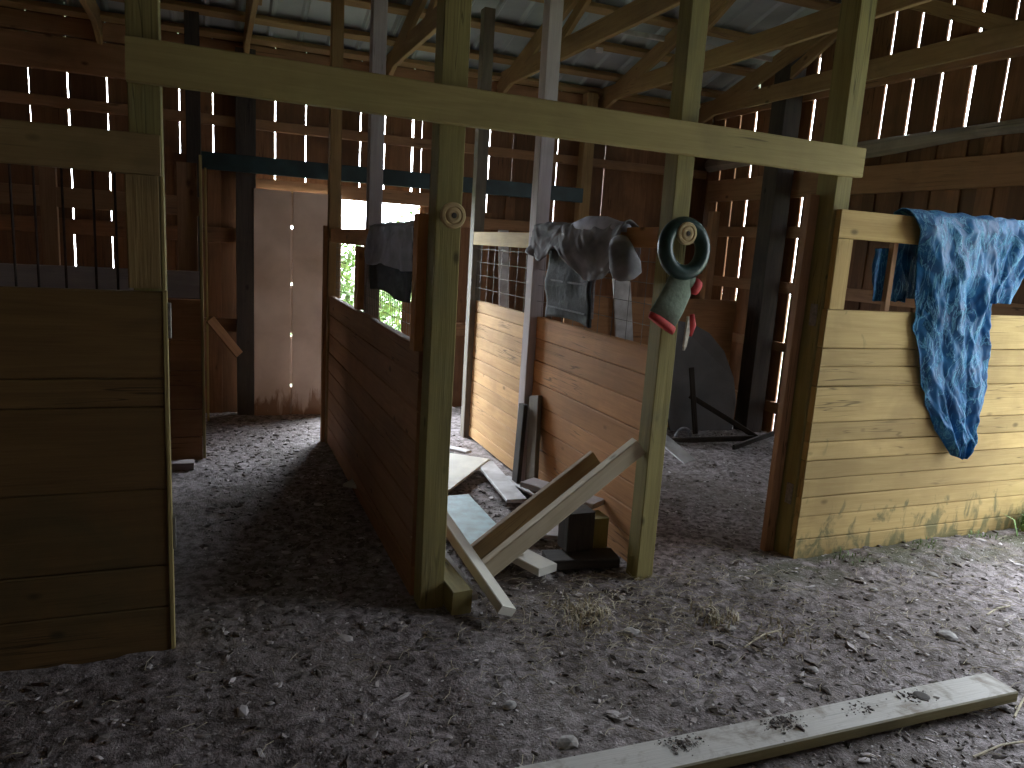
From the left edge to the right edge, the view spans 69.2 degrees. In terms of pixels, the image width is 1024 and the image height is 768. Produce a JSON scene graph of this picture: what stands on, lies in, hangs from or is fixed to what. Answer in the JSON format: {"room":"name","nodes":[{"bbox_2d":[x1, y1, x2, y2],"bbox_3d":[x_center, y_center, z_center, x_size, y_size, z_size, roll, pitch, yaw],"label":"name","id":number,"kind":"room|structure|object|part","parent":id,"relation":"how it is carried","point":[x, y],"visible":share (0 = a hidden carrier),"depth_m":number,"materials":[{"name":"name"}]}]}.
{"room":"farm building","nodes":[
{"label":"farm building","id":0,"kind":"room"},
{"bbox_2d":[0,6,713,412],"bbox_3d":[-1.394,-1.253,6.494,7.301,3.075,0.082,-1,11,-22],"label":"wall","id":1,"kind":"structure","parent":0,"point":[627,183],"depth_m":6.12,"materials":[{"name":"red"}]},
{"bbox_2d":[35,0,841,102],"bbox_3d":[0.462,-2.456,1.816,7.872,1.580,10.300,-1,11,-22],"label":"ceiling","id":2,"kind":"structure","parent":0,"point":[746,16],"depth_m":5.88,"materials":[{"name":"metal"}]},
{"bbox_2d":[79,0,102,44],"bbox_3d":[-1.265,-2.334,1.113,0.080,1.598,9.690,-1,11,-22],"label":"roof truss","id":3,"kind":"object","parent":2,"relation":"attached to","point":[91,7],"visible":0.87,"depth_m":5.23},
{"bbox_2d":[243,0,261,53],"bbox_3d":[-0.319,-2.346,1.494,0.080,1.599,9.690,-1,11,-22],"label":"roof truss","id":4,"kind":"object","parent":2,"relation":"attached to","point":[251,5],"visible":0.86,"depth_m":5.13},
{"bbox_2d":[0,0,700,108],"bbox_3d":[-1.305,-2.723,6.133,7.330,0.061,0.092,-1,11,-22],"label":"roof purlin","id":5,"kind":"structure","parent":2,"relation":"attached to","point":[31,5],"depth_m":5.89,"materials":[{"name":"wood"}]},
{"bbox_2d":[110,0,724,97],"bbox_3d":[-1.196,-2.752,5.863,7.330,0.060,0.092,-1,11,-22],"label":"roof purlin","id":6,"kind":"structure","parent":2,"relation":"attached to","point":[174,5],"depth_m":5.75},
{"bbox_2d":[386,0,472,75],"bbox_3d":[0.729,-2.360,1.917,0.080,1.598,9.691,-1,11,-22],"label":"roof truss","id":7,"kind":"object","parent":2,"relation":"attached to","point":[411,36],"visible":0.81,"depth_m":5.41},
{"bbox_2d":[319,0,755,75],"bbox_3d":[-1.033,-2.795,5.459,7.330,0.061,0.092,-1,11,-22],"label":"roof purlin","id":8,"kind":"structure","parent":2,"relation":"attached to","point":[393,8],"depth_m":5.90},
{"bbox_2d":[595,47,602,52],"bbox_3d":[0.719,-2.750,6.108,0.055,0.040,0.031,-1,11,-22],"label":"block","id":9,"kind":"object","parent":8,"relation":"attached to","point":[598,49],"visible":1,"depth_m":6.10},
{"bbox_2d":[497,0,679,92],"bbox_3d":[1.675,-2.371,2.298,0.080,1.598,9.690,-1,11,-22],"label":"roof truss","id":10,"kind":"object","parent":2,"relation":"attached to","point":[527,64],"visible":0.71,"depth_m":5.21,"materials":[{"name":"wood"}]},
{"bbox_2d":[530,0,785,50],"bbox_3d":[-0.863,-2.841,5.034,7.330,0.060,0.092,-1,11,-22],"label":"roof purlin","id":11,"kind":"structure","parent":2,"relation":"attached to","point":[596,8],"depth_m":5.85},
{"bbox_2d":[598,0,932,108],"bbox_3d":[2.630,-2.382,2.684,0.080,1.599,9.690,-1,11,-22],"label":"roof truss","id":12,"kind":"object","parent":2,"relation":"attached to","point":[639,78],"visible":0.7,"depth_m":5.30,"materials":[{"name":"wood"}]},
{"bbox_2d":[775,0,839,10],"bbox_3d":[-0.654,-2.897,4.514,7.330,0.061,0.092,-1,11,-22],"label":"roof purlin","id":13,"kind":"structure","parent":2,"relation":"attached to","point":[819,5],"depth_m":5.70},
{"bbox_2d":[698,0,1023,122],"bbox_3d":[3.650,-2.395,3.095,0.080,1.599,9.690,-1,11,-22],"label":"roof truss","id":14,"kind":"object","parent":2,"relation":"attached to","point":[1002,33],"visible":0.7,"depth_m":5.38,"materials":[{"name":"wood"}]},
{"bbox_2d":[620,29,772,61],"bbox_3d":[1.577,-2.808,6.164,1.800,0.042,0.022,-1,11,-22],"label":"strip","id":15,"kind":"object","parent":14,"relation":"attached to","point":[628,32],"visible":0.37,"depth_m":5.99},
{"bbox_2d":[0,395,1023,767],"bbox_3d":[1.022,1.118,2.782,10.350,0.099,9.880,-1,11,-22],"label":"floor","id":16,"kind":"structure","parent":0,"point":[190,493],"depth_m":2.95,"materials":[{"name":"soil"}]},
{"bbox_2d":[0,118,175,671],"bbox_3d":[-1.890,0.098,2.377,1.470,1.876,0.125,-1,11,-22],"label":"stall","id":17,"kind":"object","parent":16,"relation":"on","point":[87,525],"visible":0.98,"depth_m":2.52,"materials":[{"name":"brown wood"}]},
{"bbox_3d":[-1.851,-0.758,2.220,1.445,0.135,0.037,-1,11,-22],"label":"rail","id":18,"kind":"part","parent":17,"relation":"part of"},
{"bbox_3d":[-1.904,0.359,2.382,1.442,1.358,0.039,-1,11,-22],"label":"plank panel","id":19,"kind":"part","parent":17,"relation":"part of","materials":[{"name":"brown wood"}]},
{"bbox_2d":[0,155,205,459],"bbox_3d":[-3.121,-0.451,4.452,2.351,2.010,0.087,-1,11,-22],"label":"stall","id":20,"kind":"object","parent":16,"relation":"on","point":[186,376],"visible":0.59,"depth_m":4.75,"materials":[{"name":"brown wood"}]},
{"bbox_3d":[-3.097,-1.127,4.342,2.330,0.122,0.037,-1,11,-22],"label":"rail","id":21,"kind":"part","parent":20,"relation":"part of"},
{"bbox_3d":[-3.151,0.000,4.512,2.330,1.099,0.038,-1,11,-22],"label":"plank panel","id":22,"kind":"part","parent":20,"relation":"part of","materials":[{"name":"brown wood"}]},
{"bbox_2d":[124,0,170,629],"bbox_3d":[-1.236,-1.027,2.499,0.102,4.160,0.112,-1,11,-22],"label":"timber post","id":23,"kind":"object","parent":16,"relation":"on","point":[142,17],"visible":0.14,"depth_m":2.46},
{"bbox_2d":[171,459,193,470],"bbox_3d":[-2.149,0.525,4.784,0.180,0.050,0.091,-1,11,-22],"label":"wood block","id":24,"kind":"object","parent":16,"relation":"on","point":[188,464],"visible":0.65,"depth_m":4.76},
{"bbox_2d":[184,10,202,435],"bbox_3d":[-2.301,-1.061,5.385,0.097,3.050,0.101,-1,11,-22],"label":"timber post","id":25,"kind":"object","parent":16,"relation":"on","point":[191,18],"visible":0.3,"depth_m":5.19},
{"bbox_2d":[204,168,209,420],"bbox_3d":[-2.400,-0.676,5.833,0.019,1.980,0.042,-1,11,-22],"label":"board","id":26,"kind":"object","parent":16,"relation":"on","point":[205,183],"visible":1,"depth_m":5.80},
{"bbox_2d":[206,316,242,356],"bbox_3d":[-2.312,-0.379,5.963,0.030,0.344,0.296,13,14,42],"label":"stick","id":27,"kind":"object","parent":26,"relation":"attached to","point":[212,322],"visible":1,"depth_m":5.95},
{"bbox_2d":[235,47,255,414],"bbox_3d":[-2.190,-1.162,6.107,0.154,3.000,0.082,-1,11,-22],"label":"timber post","id":28,"kind":"object","parent":16,"relation":"on","point":[245,108],"visible":0.65,"depth_m":6.08,"materials":[{"name":"wood"}]},
{"bbox_2d":[254,188,341,415],"bbox_3d":[-1.815,-0.649,6.293,0.707,1.910,0.064,0,11,-21],"label":"door","id":29,"kind":"structure","parent":28,"relation":"attached to","point":[284,255],"depth_m":6.25,"materials":[{"name":"brown wood"}]},
{"bbox_2d":[256,178,428,206],"bbox_3d":[-1.420,-1.633,6.337,1.457,0.117,0.042,-1,11,-22],"label":"rail","id":30,"kind":"object","parent":28,"relation":"attached to","point":[352,193],"visible":0.77,"depth_m":6.33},
{"bbox_2d":[324,0,344,442],"bbox_3d":[-1.298,-1.155,5.404,0.082,3.350,0.092,-1,11,-22],"label":"timber post","id":31,"kind":"object","parent":16,"relation":"on","point":[337,6],"visible":0.63,"depth_m":5.30,"materials":[{"name":"wood"}]},
{"bbox_2d":[320,213,428,595],"bbox_3d":[-0.895,-0.128,4.363,0.088,1.660,2.677,-1,11,-22],"label":"wall","id":32,"kind":"structure","parent":16,"relation":"on","point":[375,369],"depth_m":3.90,"materials":[{"name":"brown wood"}]},
{"bbox_3d":[-1.008,-0.926,4.663,0.041,0.096,1.540,-1,11,-22],"label":"rail","id":33,"kind":"part","parent":32,"relation":"part of","materials":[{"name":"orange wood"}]},
{"bbox_3d":[-0.876,0.147,4.372,0.043,1.119,2.575,-1,11,-22],"label":"plank panel","id":34,"kind":"part","parent":32,"relation":"part of","materials":[{"name":"brown wood"}]},
{"bbox_2d":[364,220,413,302],"bbox_3d":[-0.550,-0.598,3.548,0.143,0.358,0.956,-1,11,-22],"label":"blanket","id":35,"kind":"object","parent":32,"relation":"hanging from","point":[388,252],"visible":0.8,"depth_m":3.43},
{"bbox_2d":[363,0,387,319],"bbox_3d":[-0.803,-1.108,4.323,0.082,3.710,0.082,-1,11,-22],"label":"timber post","id":36,"kind":"object","parent":16,"relation":"on","point":[379,8],"visible":0.41,"depth_m":4.24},
{"bbox_2d":[343,453,489,492],"bbox_3d":[-0.596,0.578,4.893,0.621,0.018,0.953,7,11,16],"label":"flat board","id":37,"kind":"object","parent":16,"relation":"on","point":[461,467],"visible":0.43,"depth_m":4.99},
{"bbox_2d":[414,0,471,608],"bbox_3d":[-0.246,-1.040,2.898,0.107,4.160,0.112,-1,11,-22],"label":"timber post","id":38,"kind":"object","parent":16,"relation":"on","point":[453,24],"visible":0.82,"depth_m":3.00,"materials":[{"name":"wood"}]},
{"bbox_2d":[440,202,465,228],"bbox_3d":[-0.237,-0.652,2.872,0.100,0.100,0.088,-1,11,-22],"label":"wooden peg","id":39,"kind":"object","parent":38,"relation":"attached to","point":[452,214],"visible":1,"depth_m":2.83,"materials":[{"name":"brown wood"}]},
{"bbox_2d":[125,35,866,177],"bbox_3d":[0.222,-1.062,3.001,3.181,0.158,0.042,-1,11,-22],"label":"header beam","id":40,"kind":"structure","parent":38,"relation":"attached to","point":[154,62],"depth_m":2.81,"materials":[{"name":"wood"}]},
{"bbox_2d":[443,558,472,614],"bbox_3d":[-0.330,0.871,3.391,0.090,0.139,0.528,-2,12,-27],"label":"block","id":41,"kind":"object","parent":16,"relation":"on","point":[457,595],"visible":0.46,"depth_m":3.18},
{"bbox_2d":[445,550,477,600],"bbox_3d":[-0.329,0.830,3.476,0.090,0.099,0.656,-2,12,-26],"label":"flat board","id":42,"kind":"object","parent":41,"relation":"on","point":[474,593],"visible":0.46,"depth_m":3.35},
{"bbox_2d":[450,445,470,453],"bbox_3d":[-0.432,0.491,5.606,0.270,0.029,0.070,11,13,36],"label":"flat board","id":43,"kind":"object","parent":16,"relation":"on","point":[452,448],"visible":0.65,"depth_m":5.56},
{"bbox_2d":[460,7,495,437],"bbox_3d":[-0.278,-1.166,5.849,0.087,3.335,0.092,-1,11,-22],"label":"timber post","id":44,"kind":"object","parent":16,"relation":"on","point":[487,27],"visible":0.71,"depth_m":5.78,"materials":[{"name":"wood"}]},
{"bbox_2d":[480,461,526,502],"bbox_3d":[-0.083,0.629,4.837,0.131,0.022,0.783,0,11,-17],"label":"flat board","id":45,"kind":"object","parent":16,"relation":"on","point":[496,477],"visible":0.88,"depth_m":4.74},
{"bbox_2d":[498,230,508,307],"bbox_3d":[-0.076,-0.585,7.003,0.101,1.705,0.231,-4,13,-37],"label":"leaning board","id":46,"kind":"object","parent":16,"relation":"on","point":[504,260],"visible":0.45,"depth_m":6.95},
{"bbox_2d":[502,700,516,710],"bbox_3d":[-0.010,1.099,2.537,0.054,0.025,0.044,-1,11,-22],"label":"stone","id":47,"kind":"object","parent":16,"relation":"on","point":[510,704],"visible":0.97,"depth_m":2.53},
{"bbox_2d":[2,536,1023,767],"bbox_3d":[1.116,1.022,3.249,6.169,0.083,2.200,0,11,-20],"label":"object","id":48,"kind":"object","parent":16,"relation":"on","point":[626,585],"visible":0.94,"depth_m":3.17,"materials":[{"name":"stone"}]},
{"bbox_2d":[3,414,1023,767],"bbox_3d":[0.234,0.764,4.418,5.754,0.088,5.279,-1,11,-22],"label":"stones","id":49,"kind":"object","parent":16,"relation":"on","point":[98,737],"visible":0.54,"depth_m":3.02},
{"bbox_2d":[446,512,515,615],"bbox_3d":[-0.250,0.742,3.496,0.092,0.321,0.968,-3,12,-30],"label":"flat board","id":50,"kind":"object","parent":49,"relation":"on","point":[477,568],"visible":0.6,"depth_m":3.30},
{"bbox_2d":[4,424,1023,767],"bbox_3d":[0.268,0.780,4.334,5.736,0.084,5.064,-1,11,-22],"label":"chip","id":51,"kind":"object","parent":16,"relation":"on","point":[242,710],"visible":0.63,"depth_m":3.01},
{"bbox_2d":[507,476,534,494],"bbox_3d":[0.092,0.672,4.779,0.090,0.018,0.488,-4,13,-37],"label":"flat board","id":52,"kind":"object","parent":16,"relation":"on","point":[527,491],"visible":0.31,"depth_m":4.76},
{"bbox_2d":[512,403,527,483],"bbox_3d":[0.050,0.401,4.853,0.065,0.548,0.130,-1,11,-22],"label":"leaning board","id":53,"kind":"object","parent":52,"relation":"on","point":[523,408],"visible":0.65,"depth_m":4.83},
{"bbox_2d":[525,395,541,493],"bbox_3d":[0.136,0.390,4.749,0.074,0.645,0.293,3,10,-3],"label":"leaning board","id":54,"kind":"object","parent":52,"relation":"on","point":[535,402],"visible":0.73,"depth_m":4.72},
{"bbox_2d":[458,450,599,559],"bbox_3d":[0.091,0.607,3.590,0.697,0.568,0.038,0,11,-18],"label":"leaning timber","id":55,"kind":"object","parent":16,"relation":"on","point":[485,544],"visible":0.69,"depth_m":3.57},
{"bbox_2d":[512,549,556,576],"bbox_3d":[-0.053,0.827,3.780,0.120,0.042,0.680,-6,14,-41],"label":"flat board","id":56,"kind":"object","parent":16,"relation":"on","point":[529,560],"visible":0.38,"depth_m":3.56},
{"bbox_2d":[447,494,495,544],"bbox_3d":[-0.230,0.756,3.996,0.276,0.032,0.852,-1,11,-22],"label":"flat board","id":57,"kind":"object","parent":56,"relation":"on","point":[470,518],"visible":0.33,"depth_m":4.07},
{"bbox_2d":[517,0,563,480],"bbox_3d":[0.179,-1.118,4.708,0.092,3.710,0.102,-1,11,-22],"label":"timber post","id":58,"kind":"object","parent":16,"relation":"on","point":[553,9],"visible":0.6,"depth_m":4.66,"materials":[{"name":"wood"}]},
{"bbox_2d":[542,525,557,538],"bbox_3d":[0.122,0.805,4.066,0.270,0.020,0.160,3,10,-1],"label":"flat board","id":59,"kind":"object","parent":16,"relation":"on","point":[553,534],"visible":0.15,"depth_m":4.00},
{"bbox_2d":[482,438,644,576],"bbox_3d":[0.223,0.588,3.469,0.808,0.670,0.058,0,11,-17],"label":"leaning timber","id":60,"kind":"object","parent":16,"relation":"on","point":[631,451],"visible":0.79,"depth_m":3.45,"materials":[{"name":"wood"}]},
{"bbox_2d":[469,227,658,561],"bbox_3d":[0.175,-0.147,4.754,0.092,1.676,2.625,-1,11,-22],"label":"wall","id":61,"kind":"structure","parent":16,"relation":"on","point":[590,383],"depth_m":4.42,"materials":[{"name":"orange wood"}]},
{"bbox_3d":[-0.098,-0.015,5.498,0.044,1.113,1.110,-1,11,-22],"label":"plank panel","id":62,"kind":"part","parent":61,"relation":"part of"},
{"bbox_3d":[-0.079,-1.033,5.292,0.036,0.101,1.110,-1,11,-22],"label":"rail","id":63,"kind":"part","parent":61,"relation":"part of","materials":[{"name":"yellow wood"}]},
{"bbox_2d":[545,248,595,327],"bbox_3d":[0.332,-0.557,4.176,0.056,0.423,0.597,-1,11,-22],"label":"pad","id":64,"kind":"object","parent":61,"relation":"hanging from","point":[568,296],"visible":0.78,"depth_m":4.19,"materials":[{"name":"fabric"}]},
{"bbox_2d":[525,216,641,280],"bbox_3d":[0.407,-0.746,4.081,0.271,0.346,1.286,0,11,-21],"label":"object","id":65,"kind":"object","parent":61,"relation":"hanging from","point":[594,247],"visible":0.94,"depth_m":3.87,"materials":[{"name":"grey fabric"}]},
{"bbox_3d":[0.404,0.244,4.261,0.043,1.114,1.390,-1,11,-22],"label":"plank panel","id":66,"kind":"part","parent":61,"relation":"part of","materials":[{"name":"orange wood"}]},
{"bbox_3d":[0.423,-0.804,4.043,0.036,0.097,1.400,-1,11,-22],"label":"rail","id":67,"kind":"part","parent":61,"relation":"part of","materials":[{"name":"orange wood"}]},
{"bbox_2d":[557,735,578,749],"bbox_3d":[0.174,1.137,2.358,0.072,0.032,0.065,-1,11,-22],"label":"stone","id":68,"kind":"object","parent":16,"relation":"on","point":[565,742],"visible":1,"depth_m":2.34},
{"bbox_2d":[542,548,619,569],"bbox_3d":[0.344,0.877,3.721,0.365,0.051,0.140,1,11,-13],"label":"flat board","id":69,"kind":"object","parent":16,"relation":"on","point":[596,558],"visible":0.73,"depth_m":3.68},
{"bbox_2d":[557,505,594,551],"bbox_3d":[0.326,0.732,3.761,0.152,0.200,0.111,-1,11,-22],"label":"wood block","id":70,"kind":"object","parent":69,"relation":"on","point":[576,531],"visible":0.85,"depth_m":3.71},
{"bbox_2d":[593,510,608,547],"bbox_3d":[0.420,0.778,3.874,0.121,0.200,0.121,-1,11,-22],"label":"wood block","id":71,"kind":"object","parent":69,"relation":"on","point":[601,525],"visible":0.39,"depth_m":3.82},
{"bbox_2d":[520,477,603,509],"bbox_3d":[0.275,0.601,4.097,0.484,0.032,0.130,12,13,37],"label":"flat board","id":72,"kind":"object","parent":71,"relation":"on","point":[534,484],"visible":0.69,"depth_m":4.13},
{"bbox_2d":[574,92,597,221],"bbox_3d":[0.642,-1.215,7.207,0.112,3.050,0.102,-1,11,-22],"label":"timber post","id":73,"kind":"object","parent":16,"relation":"on","point":[586,150],"visible":0.24,"depth_m":7.02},
{"bbox_2d":[201,151,582,202],"bbox_3d":[-0.881,-1.753,6.355,3.320,0.132,0.042,-1,11,-22],"label":"lintel beam","id":74,"kind":"structure","parent":73,"relation":"attached to","point":[210,160],"depth_m":6.15,"materials":[{"name":"teal paint"}]},
{"bbox_2d":[539,592,632,635],"bbox_3d":[0.335,0.997,3.204,0.374,0.070,0.390,-1,11,-22],"label":"dry grass tuft","id":75,"kind":"object","parent":16,"relation":"on","point":[564,608],"visible":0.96,"depth_m":3.22,"materials":[{"name":"plant"}]},
{"bbox_2d":[612,279,632,340],"bbox_3d":[0.981,-0.242,6.437,0.330,1.380,0.101,-1,11,-22],"label":"leaning board","id":76,"kind":"object","parent":16,"relation":"on","point":[621,287],"visible":0.24,"depth_m":6.36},
{"bbox_2d":[623,627,640,636],"bbox_3d":[0.503,1.043,3.117,0.078,0.038,0.068,-1,11,-22],"label":"stone","id":77,"kind":"object","parent":16,"relation":"on","point":[633,631],"visible":0.9,"depth_m":3.10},
{"bbox_2d":[563,295,735,426],"bbox_3d":[1.225,-0.179,6.649,1.750,1.192,0.022,-1,11,-22],"label":"plywood panel","id":78,"kind":"object","parent":16,"relation":"on","point":[716,317],"visible":0.2,"depth_m":6.68,"materials":[{"name":"brown wood"}]},
{"bbox_2d":[626,0,709,580],"bbox_3d":[0.750,-1.051,3.294,0.092,4.160,0.102,-1,11,-22],"label":"timber post","id":79,"kind":"object","parent":16,"relation":"on","point":[693,17],"visible":0.72,"depth_m":3.41,"materials":[{"name":"wood"}]},
{"bbox_2d":[676,222,696,244],"bbox_3d":[0.754,-0.664,3.271,0.100,0.100,0.088,-1,11,-22],"label":"wooden peg","id":80,"kind":"object","parent":79,"relation":"attached to","point":[687,231],"visible":0.94,"depth_m":3.23,"materials":[{"name":"brown wood"}]},
{"bbox_2d":[657,217,709,279],"bbox_3d":[0.760,-0.599,3.278,0.263,0.277,0.092,-1,11,-22],"label":"ring","id":81,"kind":"object","parent":80,"relation":"hanging from","point":[672,267],"visible":0.91,"depth_m":3.25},
{"bbox_2d":[648,264,702,350],"bbox_3d":[0.730,-0.343,3.325,0.262,0.384,0.061,-1,11,-22],"label":"stocking","id":82,"kind":"object","parent":81,"relation":"hanging from","point":[668,308],"visible":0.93,"depth_m":3.29,"materials":[{"name":"green fabric"}]},
{"bbox_2d":[665,434,695,463],"bbox_3d":[1.219,0.459,5.814,0.160,0.212,0.437,-6,14,-43],"label":"scrap","id":83,"kind":"object","parent":16,"relation":"on","point":[671,445],"visible":0.54,"depth_m":5.74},
{"bbox_2d":[674,427,691,436],"bbox_3d":[1.425,0.397,6.159,0.168,0.085,0.028,-1,11,-22],"label":"handle","id":84,"kind":"object","parent":16,"relation":"on","point":[687,429],"visible":1,"depth_m":6.14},
{"bbox_2d":[689,367,697,433],"bbox_3d":[1.589,0.148,6.492,0.148,0.597,0.020,1,11,-11],"label":"stick","id":85,"kind":"object","parent":16,"relation":"on","point":[691,369],"visible":1,"depth_m":6.48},
{"bbox_2d":[668,321,735,430],"bbox_3d":[1.694,-0.067,6.671,0.788,0.980,0.127,2,11,-10],"label":"sheet","id":86,"kind":"object","parent":16,"relation":"on","point":[714,379],"visible":0.66,"depth_m":6.70,"materials":[{"name":"metal"}]},
{"bbox_2d":[699,211,719,298],"bbox_3d":[1.871,-0.640,7.266,0.081,2.050,0.082,-1,11,-22],"label":"timber post","id":87,"kind":"object","parent":16,"relation":"on","point":[713,216],"visible":0.4,"depth_m":7.12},
{"bbox_2d":[671,435,753,442],"bbox_3d":[1.637,0.474,6.316,0.956,0.064,0.022,1,11,-16],"label":"stick","id":88,"kind":"object","parent":16,"relation":"on","point":[718,438],"visible":0.69,"depth_m":6.33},
{"bbox_2d":[690,596,742,631],"bbox_3d":[0.909,1.014,3.277,0.220,0.077,0.244,4,10,4],"label":"dry grass tuft","id":89,"kind":"object","parent":16,"relation":"on","point":[720,619],"visible":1,"depth_m":3.25,"materials":[{"name":"plant"}]},
{"bbox_2d":[688,396,758,436],"bbox_3d":[1.869,0.290,6.537,0.648,0.369,0.021,5,11,6],"label":"stick","id":90,"kind":"object","parent":16,"relation":"on","point":[702,403],"visible":0.86,"depth_m":6.53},
{"bbox_2d":[723,625,735,631],"bbox_3d":[0.935,1.050,3.184,0.057,0.024,0.048,-1,11,-22],"label":"stone","id":91,"kind":"object","parent":16,"relation":"on","point":[725,628],"visible":0.96,"depth_m":3.17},
{"bbox_2d":[732,431,773,449],"bbox_3d":[2.102,0.487,6.435,0.020,0.055,0.774,13,14,42],"label":"stick","id":92,"kind":"object","parent":16,"relation":"on","point":[769,434],"visible":1,"depth_m":6.39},
{"bbox_2d":[743,629,780,647],"bbox_3d":[1.049,1.062,3.111,0.260,0.018,0.016,-5,13,-37],"label":"twig","id":93,"kind":"object","parent":16,"relation":"on","point":[761,635],"visible":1,"depth_m":3.10,"materials":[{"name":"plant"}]},
{"bbox_2d":[515,673,1017,767],"bbox_3d":[0.720,1.145,2.368,2.381,0.054,0.136,0,11,-21],"label":"plank","id":94,"kind":"object","parent":16,"relation":"on","point":[727,746],"visible":1,"depth_m":2.43,"materials":[{"name":"wood"}]},
{"bbox_2d":[733,52,806,431],"bbox_3d":[2.310,-1.180,6.671,0.182,3.380,0.182,-1,11,-22],"label":"timber post","id":95,"kind":"object","parent":16,"relation":"on","point":[785,115],"visible":0.84,"depth_m":6.64,"materials":[{"name":"wood"}]},
{"bbox_2d":[756,617,824,650],"bbox_3d":[1.165,1.059,3.120,0.247,0.047,0.273,-1,11,-22],"label":"dry grass tuft","id":96,"kind":"object","parent":16,"relation":"on","point":[778,620],"visible":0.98,"depth_m":3.14,"materials":[{"name":"plant"}]},
{"bbox_2d":[806,666,818,672],"bbox_3d":[1.169,1.113,2.885,0.047,0.024,0.040,-1,11,-22],"label":"stone","id":97,"kind":"object","parent":16,"relation":"on","point":[812,669],"visible":1,"depth_m":2.88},
{"bbox_2d":[773,0,876,555],"bbox_3d":[1.615,-1.070,3.691,0.102,4.160,0.132,-1,11,-22],"label":"timber post","id":98,"kind":"object","parent":16,"relation":"on","point":[857,17],"visible":0.56,"depth_m":3.68,"materials":[{"name":"wood"}]},
{"bbox_2d":[760,194,819,550],"bbox_3d":[1.469,0.000,3.862,0.065,1.920,0.121,-1,11,-22],"label":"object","id":99,"kind":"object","parent":98,"relation":"attached to","point":[811,205],"depth_m":3.87,"materials":[{"name":"wood"}]},
{"bbox_2d":[830,547,870,564],"bbox_3d":[1.770,0.923,3.970,0.298,0.068,0.195,6,11,14],"label":"clump","id":100,"kind":"object","parent":16,"relation":"on","point":[840,547],"visible":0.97,"depth_m":3.98,"materials":[{"name":"green plant"}]},
{"bbox_2d":[788,209,1023,558],"bbox_3d":[2.397,0.026,4.162,1.849,1.830,0.078,-1,11,-22],"label":"stall","id":101,"kind":"object","parent":16,"relation":"on","point":[875,469],"visible":0.78,"depth_m":4.02,"materials":[{"name":"brown wood"}]},
{"bbox_3d":[2.456,-0.800,3.994,1.840,0.140,0.040,-1,11,-22],"label":"rail","id":102,"kind":"part","parent":101,"relation":"part of","materials":[{"name":"yellow wood"}]},
{"bbox_2d":[872,208,1023,459],"bbox_3d":[2.438,-0.249,4.066,1.173,1.341,0.217,-1,11,-22],"label":"tarp","id":103,"kind":"object","parent":101,"relation":"hanging from","point":[961,265],"visible":0.98,"depth_m":3.97,"materials":[{"name":"fabric"}]},
{"bbox_2d":[905,536,941,550],"bbox_3d":[2.323,0.899,4.174,0.236,0.053,0.183,-3,12,-31],"label":"clump","id":104,"kind":"object","parent":16,"relation":"on","point":[926,536],"visible":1,"depth_m":4.20,"materials":[{"name":"green plant"}]},
{"bbox_2d":[927,572,938,576],"bbox_3d":[2.183,0.993,3.839,0.048,0.025,0.058,-1,11,-22],"label":"stone","id":105,"kind":"object","parent":16,"relation":"on","point":[928,573],"visible":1,"depth_m":3.83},
{"bbox_2d":[937,630,957,640],"bbox_3d":[1.896,1.094,3.223,0.072,0.033,0.081,-1,11,-22],"label":"stone","id":106,"kind":"object","parent":16,"relation":"on","point":[948,635],"visible":0.98,"depth_m":3.21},
{"bbox_2d":[969,529,997,539],"bbox_3d":[2.760,0.897,4.374,0.170,0.063,0.182,11,13,35],"label":"clump","id":107,"kind":"object","parent":16,"relation":"on","point":[978,529],"visible":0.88,"depth_m":4.38,"materials":[{"name":"green plant"}]},
{"bbox_2d":[972,740,1023,757],"bbox_3d":[1.642,1.220,2.490,0.281,0.011,0.019,-1,11,-22],"label":"twig","id":108,"kind":"object","parent":16,"relation":"on","point":[1022,741],"visible":1,"depth_m":2.48,"materials":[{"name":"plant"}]},
{"bbox_2d":[986,605,1010,614],"bbox_3d":[2.276,1.057,3.477,0.203,0.013,0.017,-3,12,-30],"label":"twig","id":109,"kind":"object","parent":16,"relation":"on","point":[990,612],"visible":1,"depth_m":3.47,"materials":[{"name":"wood"}]},
{"bbox_2d":[1004,510,1023,535],"bbox_3d":[3.189,0.844,4.484,0.393,0.184,0.411,-1,11,-22],"label":"clump","id":110,"kind":"object","parent":16,"relation":"on","point":[1021,526],"visible":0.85,"depth_m":4.52,"materials":[{"name":"green plant"}]},
{"bbox_2d":[1013,697,1023,717],"bbox_3d":[1.900,1.182,2.755,0.257,0.017,0.015,-6,14,-42],"label":"twig","id":111,"kind":"object","parent":16,"relation":"on","point":[1022,700],"visible":1,"depth_m":2.71,"materials":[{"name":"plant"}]},
{"bbox_2d":[695,0,1023,433],"bbox_3d":[3.795,-1.023,3.360,0.067,4.412,9.698,-1,11,-22],"label":"wall","id":112,"kind":"structure","parent":0,"point":[984,175],"depth_m":5.56,"materials":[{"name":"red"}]},
{"bbox_2d":[705,118,1023,172],"bbox_3d":[2.689,-1.862,5.895,0.127,0.164,3.654,-1,11,-22],"label":"beam","id":113,"kind":"structure","parent":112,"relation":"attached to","point":[897,144],"depth_m":5.24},
{"label":"outside","id":114,"kind":"structure","parent":0,"visible":0},
{"bbox_2d":[290,278,789,394],"bbox_3d":[2.693,0.569,6.709,50.000,0.001,50.000,-1,11,-22],"label":"ground","id":115,"kind":"structure","parent":114,"point":[343,295],"depth_m":18.85,"materials":[{"name":"green plant"}]},
{"bbox_2d":[340,226,410,331],"bbox_3d":[-1.683,-1.062,9.201,2.035,1.776,1.998,-1,11,-22],"label":"leafy bush","id":116,"kind":"object","parent":115,"relation":"on","point":[385,307],"visible":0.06,"depth_m":8.62,"materials":[{"name":"green plant"}]},
{"bbox_2d":[381,207,418,327],"bbox_3d":[-0.920,-1.513,10.779,2.638,2.180,2.547,-5,13,-38],"label":"leafy bush","id":117,"kind":"object","parent":115,"relation":"on","point":[410,211],"visible":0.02,"depth_m":10.46,"materials":[{"name":"green plant"}]}
]}

